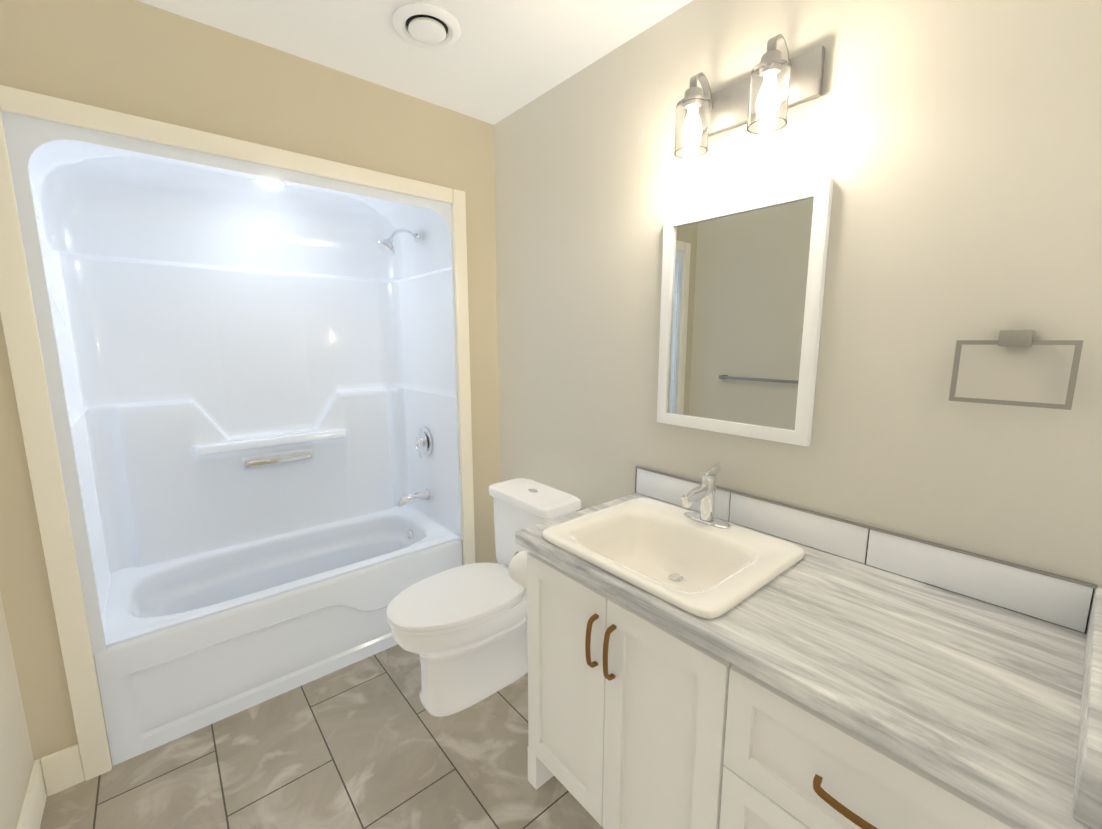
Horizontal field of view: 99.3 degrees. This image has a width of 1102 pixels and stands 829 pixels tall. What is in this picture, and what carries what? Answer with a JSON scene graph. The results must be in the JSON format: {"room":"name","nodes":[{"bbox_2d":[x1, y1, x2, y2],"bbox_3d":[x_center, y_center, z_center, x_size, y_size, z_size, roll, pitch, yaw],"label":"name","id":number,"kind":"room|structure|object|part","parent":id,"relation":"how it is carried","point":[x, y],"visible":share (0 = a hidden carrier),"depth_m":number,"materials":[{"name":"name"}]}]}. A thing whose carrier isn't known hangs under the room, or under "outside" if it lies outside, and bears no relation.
{"room":"bathroom","nodes":[
{"label":"bathroom","id":0,"kind":"room"},
{"bbox_2d":[0,591,33,828],"bbox_3d":[-0.861,0.159,0.338,0.100,2.440,4.350,-8,12,-40],"label":"wall","id":1,"kind":"structure","parent":0,"point":[16,760],"depth_m":1.33,"materials":[{"name":"beige paint"}]},
{"bbox_2d":[16,759,46,828],"bbox_3d":[-0.937,1.270,0.695,0.014,0.135,2.079,-8,12,-40],"label":"baseboard","id":2,"kind":"structure","parent":1,"relation":"attached to","point":[32,810],"depth_m":1.38,"materials":[{"name":"beige paint"}]},
{"bbox_2d":[0,313,106,760],"bbox_3d":[-1.869,-0.057,1.695,0.140,2.440,0.950,-8,12,-40],"label":"wall pier","id":3,"kind":"object","parent":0,"point":[25,590],"visible":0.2,"depth_m":1.41,"materials":[{"name":"beige paint"}]},
{"bbox_2d":[40,744,84,795],"bbox_3d":[-1.567,1.141,1.505,0.086,0.135,0.014,-8,12,-40],"label":"baseboard","id":4,"kind":"structure","parent":3,"relation":"attached to","point":[62,769],"depth_m":1.50,"materials":[{"name":"beige paint"}]},
{"bbox_2d":[0,0,458,189],"bbox_3d":[-0.974,-1.103,1.686,1.425,0.370,0.030,-8,12,-40],"label":"wall","id":5,"kind":"structure","parent":0,"point":[138,59],"depth_m":1.55,"materials":[{"name":"beige paint"}]},
{"bbox_2d":[0,109,111,780],"bbox_3d":[-1.507,0.161,1.396,0.065,2.105,0.018,-8,12,-40],"label":"trim","id":6,"kind":"structure","parent":5,"relation":"attached to","point":[20,328],"depth_m":1.40,"materials":[{"name":"beige paint"}]},
{"bbox_2d":[0,85,452,203],"bbox_3d":[-0.965,-0.920,1.690,1.356,0.063,0.018,-8,12,-40],"label":"trim","id":7,"kind":"structure","parent":5,"relation":"attached to","point":[33,104],"depth_m":1.52,"materials":[{"name":"beige paint"}]},
{"bbox_2d":[452,189,474,564],"bbox_3d":[-0.423,0.016,2.304,0.065,2.105,0.018,-8,12,-40],"label":"trim","id":8,"kind":"structure","parent":5,"relation":"attached to","point":[462,324],"depth_m":2.26,"materials":[{"name":"beige paint"}]},
{"bbox_2d":[40,645,602,828],"bbox_3d":[-0.151,1.294,1.127,1.960,0.050,4.350,-8,12,-40],"label":"floor","id":9,"kind":"structure","parent":0,"point":[370,742],"depth_m":1.57,"materials":[{"name":"tile"}]},
{"bbox_2d":[0,108,462,765],"bbox_3d":[-1.214,0.023,2.151,1.415,2.140,0.768,-8,12,-40],"label":"shower","id":10,"kind":"object","parent":9,"relation":"on","point":[252,376],"visible":0.94,"depth_m":2.15,"materials":[{"name":"white plastic"}]},
{"bbox_2d":[254,177,285,186],"bbox_3d":[-1.259,-1.040,2.098,0.124,0.005,0.124,-8,12,-40],"label":"recessed light","id":11,"kind":"object","parent":10,"relation":"on","point":[258,181],"depth_m":2.09,"materials":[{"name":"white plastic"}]},
{"bbox_3d":[-1.392,0.227,2.396,0.319,0.060,0.006,-8,12,-40],"label":"grab plate","id":12,"kind":"part","parent":10,"relation":"part of","materials":[{"name":"silver metal"}]},
{"bbox_2d":[375,229,419,255],"bbox_3d":[-0.781,-0.878,2.381,0.218,0.143,0.104,-8,12,-40],"label":"shower head","id":13,"kind":"object","parent":10,"relation":"attached to","point":[385,246],"visible":1,"depth_m":2.35},
{"bbox_3d":[-0.755,-0.919,2.397,0.146,0.064,0.018,-8,12,-40],"label":"arm","id":14,"kind":"part","parent":13,"relation":"part of"},
{"bbox_2d":[407,529,412,539],"bbox_3d":[-0.790,0.680,2.635,0.010,0.068,0.068,-8,12,-40],"label":"overflow drain","id":15,"kind":"object","parent":10,"relation":"attached to","point":[410,534],"visible":0.92,"depth_m":2.62,"materials":[{"name":"silver metal"}]},
{"bbox_2d":[398,489,429,506],"bbox_3d":[-0.768,0.465,2.613,0.172,0.068,0.060,-8,12,-40],"label":"tub spout","id":16,"kind":"object","parent":10,"relation":"attached to","point":[416,496],"visible":0.98,"depth_m":2.59,"materials":[{"name":"silver metal"}]},
{"bbox_2d":[414,427,432,458],"bbox_3d":[-0.728,0.155,2.591,0.077,0.170,0.170,-8,12,-40],"label":"tub valve","id":17,"kind":"object","parent":10,"relation":"attached to","point":[423,442],"visible":1,"depth_m":2.58,"materials":[{"name":"silver metal"}]},
{"bbox_3d":[-0.720,0.196,2.554,0.035,0.082,0.087,-8,12,-40],"label":"lever","id":18,"kind":"part","parent":17,"relation":"part of","materials":[{"name":"silver metal"}]},
{"bbox_2d":[386,478,580,716],"bbox_3d":[-0.290,0.745,1.956,0.775,0.775,0.436,-8,12,-40],"label":"toilet","id":19,"kind":"object","parent":9,"relation":"on","point":[461,631],"visible":0.81,"depth_m":1.86,"materials":[{"name":"white ceramic"}]},
{"bbox_3d":[-0.372,0.727,1.883,0.560,0.038,0.389,-8,12,-40],"label":"seat","id":20,"kind":"part","parent":19,"relation":"part of","materials":[{"name":"white plastic"}]},
{"bbox_3d":[-0.080,0.559,2.107,0.198,0.350,0.406,-8,12,-40],"label":"tank","id":21,"kind":"part","parent":19,"relation":"part of","materials":[{"name":"white ceramic"}]},
{"bbox_3d":[-0.080,0.363,2.076,0.224,0.047,0.436,-8,12,-40],"label":"lid","id":22,"kind":"part","parent":19,"relation":"part of","materials":[{"name":"white ceramic"}]},
{"bbox_2d":[509,501,1040,828],"bbox_3d":[0.443,0.832,1.260,0.586,0.820,1.288,-8,12,-40],"label":"bathroom vanity","id":23,"kind":"object","parent":9,"relation":"on","point":[706,652],"depth_m":1.08,"materials":[{"name":"white wood"}]},
{"bbox_3d":[-0.024,1.140,1.546,0.099,0.124,0.044,-8,12,-40],"label":"leg","id":24,"kind":"part","parent":23,"relation":"part of","materials":[{"name":"white wood"}]},
{"bbox_3d":[0.039,0.768,1.348,0.020,0.670,0.326,-8,12,-40],"label":"door","id":25,"kind":"part","parent":23,"relation":"part of","materials":[{"name":"white wood"}]},
{"bbox_3d":[0.105,0.582,1.197,0.036,0.142,0.011,-8,12,-40],"label":"handle","id":26,"kind":"part","parent":23,"relation":"part of","materials":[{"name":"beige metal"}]},
{"bbox_3d":[0.144,0.589,1.152,0.036,0.142,0.011,-8,12,-40],"label":"handle","id":27,"kind":"part","parent":23,"relation":"part of","materials":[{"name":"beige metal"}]},
{"bbox_3d":[0.250,0.807,1.103,0.020,0.670,0.320,-8,12,-40],"label":"door","id":28,"kind":"part","parent":23,"relation":"part of","materials":[{"name":"white wood"}]},
{"bbox_3d":[0.514,0.853,0.795,0.020,0.221,0.483,-8,12,-40],"label":"drawer","id":29,"kind":"part","parent":23,"relation":"part of","materials":[{"name":"white wood"}]},
{"bbox_2d":[515,490,1092,828],"bbox_3d":[0.486,0.414,1.155,0.570,0.040,1.173,-8,12,-40],"label":"countertop","id":30,"kind":"structure","parent":23,"relation":"on","point":[981,692],"depth_m":0.87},
{"bbox_3d":[0.321,0.246,1.764,0.010,0.100,0.003,-8,12,-40],"label":"backsplash trim","id":31,"kind":"part","parent":30,"relation":"part of","materials":[{"name":"silver metal"}]},
{"bbox_2d":[542,497,804,618],"bbox_3d":[0.326,0.416,1.325,0.490,0.138,0.570,-8,12,-40],"label":"sink","id":32,"kind":"object","parent":30,"relation":"in","point":[690,564],"depth_m":1.32,"materials":[{"name":"white ceramic"}]},
{"bbox_2d":[681,462,730,528],"bbox_3d":[0.453,0.244,1.406,0.187,0.176,0.156,-8,12,-40],"label":"faucet","id":33,"kind":"object","parent":30,"relation":"on","point":[705,492],"depth_m":1.41,"materials":[{"name":"silver metal"}]},
{"bbox_3d":[0.686,0.264,1.330,0.010,0.005,1.134,-8,12,-40],"label":"backsplash trim","id":34,"kind":"part","parent":30,"relation":"part of","materials":[{"name":"silver metal"}]},
{"bbox_3d":[0.492,0.635,0.741,0.039,0.007,0.151,-8,12,-40],"label":"handle","id":35,"kind":"part","parent":23,"relation":"part of","materials":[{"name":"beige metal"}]},
{"bbox_3d":[0.514,0.632,0.760,0.020,0.217,0.483,-8,12,-40],"label":"drawer","id":36,"kind":"part","parent":23,"relation":"part of","materials":[{"name":"white wood"}]},
{"bbox_2d":[137,0,692,124],"bbox_3d":[-0.151,-1.179,0.734,1.960,0.080,4.350,-8,12,-40],"label":"ceiling","id":37,"kind":"structure","parent":0,"point":[496,61],"depth_m":1.59,"materials":[{"name":"white paint"}]},
{"bbox_2d":[392,2,460,48],"bbox_3d":[-0.402,-1.255,1.522,0.216,0.018,0.216,-8,12,-40],"label":"ceiling vent","id":38,"kind":"object","parent":37,"relation":"in","point":[402,14],"visible":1,"depth_m":1.48,"materials":[{"name":"white plastic"}]},
{"bbox_2d":[408,17,445,43],"bbox_3d":[-0.402,-1.244,1.524,0.120,0.016,0.120,-8,12,-40],"label":"disc","id":39,"kind":"object","parent":38,"relation":"attached to","point":[426,30],"visible":0.96,"depth_m":1.51,"materials":[{"name":"white plastic"}]},
{"bbox_2d":[406,15,447,34],"bbox_3d":[-0.402,-1.260,1.521,0.132,0.006,0.132,-8,12,-40],"label":"throat","id":40,"kind":"object","parent":38,"relation":"attached to","point":[409,19],"visible":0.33,"depth_m":1.48,"materials":[{"name":"black"}]},
{"bbox_2d":[457,112,499,565],"bbox_3d":[-0.654,-0.218,2.712,0.195,2.440,0.950,-8,12,-40],"label":"wall pier","id":41,"kind":"object","parent":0,"point":[476,160],"visible":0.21,"depth_m":2.31,"materials":[{"name":"beige paint"}]},
{"bbox_2d":[494,0,1101,632],"bbox_3d":[0.558,-0.030,1.526,0.100,2.440,4.350,-8,12,-40],"label":"wall","id":42,"kind":"structure","parent":0,"point":[952,148],"depth_m":1.13,"materials":[{"name":"beige paint"}]},
{"bbox_2d":[657,177,833,445],"bbox_3d":[0.540,-0.282,1.410,0.022,0.685,0.500,-8,12,-40],"label":"mirror","id":43,"kind":"object","parent":42,"relation":"attached to","point":[742,287],"visible":0.96,"depth_m":1.37,"materials":[{"name":"white"}]},
{"bbox_2d":[674,34,824,158],"bbox_3d":[0.496,-0.851,1.269,0.152,0.213,0.390,-8,12,-40],"label":"sconce","id":44,"kind":"object","parent":42,"relation":"attached to","point":[770,91],"visible":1,"depth_m":1.21,"materials":[{"name":"clear glass"}]},
{"bbox_3d":[0.403,-0.820,1.340,0.094,0.130,0.094,-8,12,-40],"label":"glass","id":45,"kind":"part","parent":44,"relation":"part of","materials":[{"name":"clear glass"}]},
{"bbox_2d":[685,87,701,97],"bbox_3d":[0.403,-0.891,1.329,0.048,0.050,0.048,-8,12,-40],"label":"socket","id":46,"kind":"object","parent":44,"relation":"attached to","point":[696,92],"depth_m":1.31,"materials":[{"name":"silver metal"}]},
{"bbox_3d":[0.434,-0.931,1.349,0.090,0.078,0.022,-8,12,-40],"label":"arm","id":47,"kind":"part","parent":44,"relation":"part of"},
{"bbox_3d":[0.546,-0.794,1.175,0.094,0.130,0.094,-8,12,-40],"label":"glass","id":48,"kind":"part","parent":44,"relation":"part of","materials":[{"name":"clear glass"}]},
{"bbox_2d":[760,50,781,63],"bbox_3d":[0.546,-0.865,1.163,0.048,0.050,0.048,-8,12,-40],"label":"socket","id":49,"kind":"object","parent":44,"relation":"attached to","point":[776,55],"depth_m":1.14,"materials":[{"name":"silver metal"}]},
{"bbox_3d":[0.576,-0.905,1.183,0.090,0.078,0.022,-8,12,-40],"label":"arm","id":50,"kind":"part","parent":44,"relation":"part of"},
{"bbox_2d":[949,330,1083,409],"bbox_3d":[0.935,-0.095,0.950,0.045,0.150,0.180,-8,12,-40],"label":"towel ring","id":51,"kind":"object","parent":42,"relation":"attached to","point":[1016,337],"visible":0.94,"depth_m":0.93,"materials":[{"name":"silver metal"}]},
{"bbox_2d":[1069,584,1101,828],"bbox_3d":[0.855,0.412,0.721,0.560,0.100,0.042,-8,12,-40],"label":"backsplash","id":52,"kind":"structure","parent":42,"relation":"attached to","point":[1085,787],"depth_m":0.60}
]}

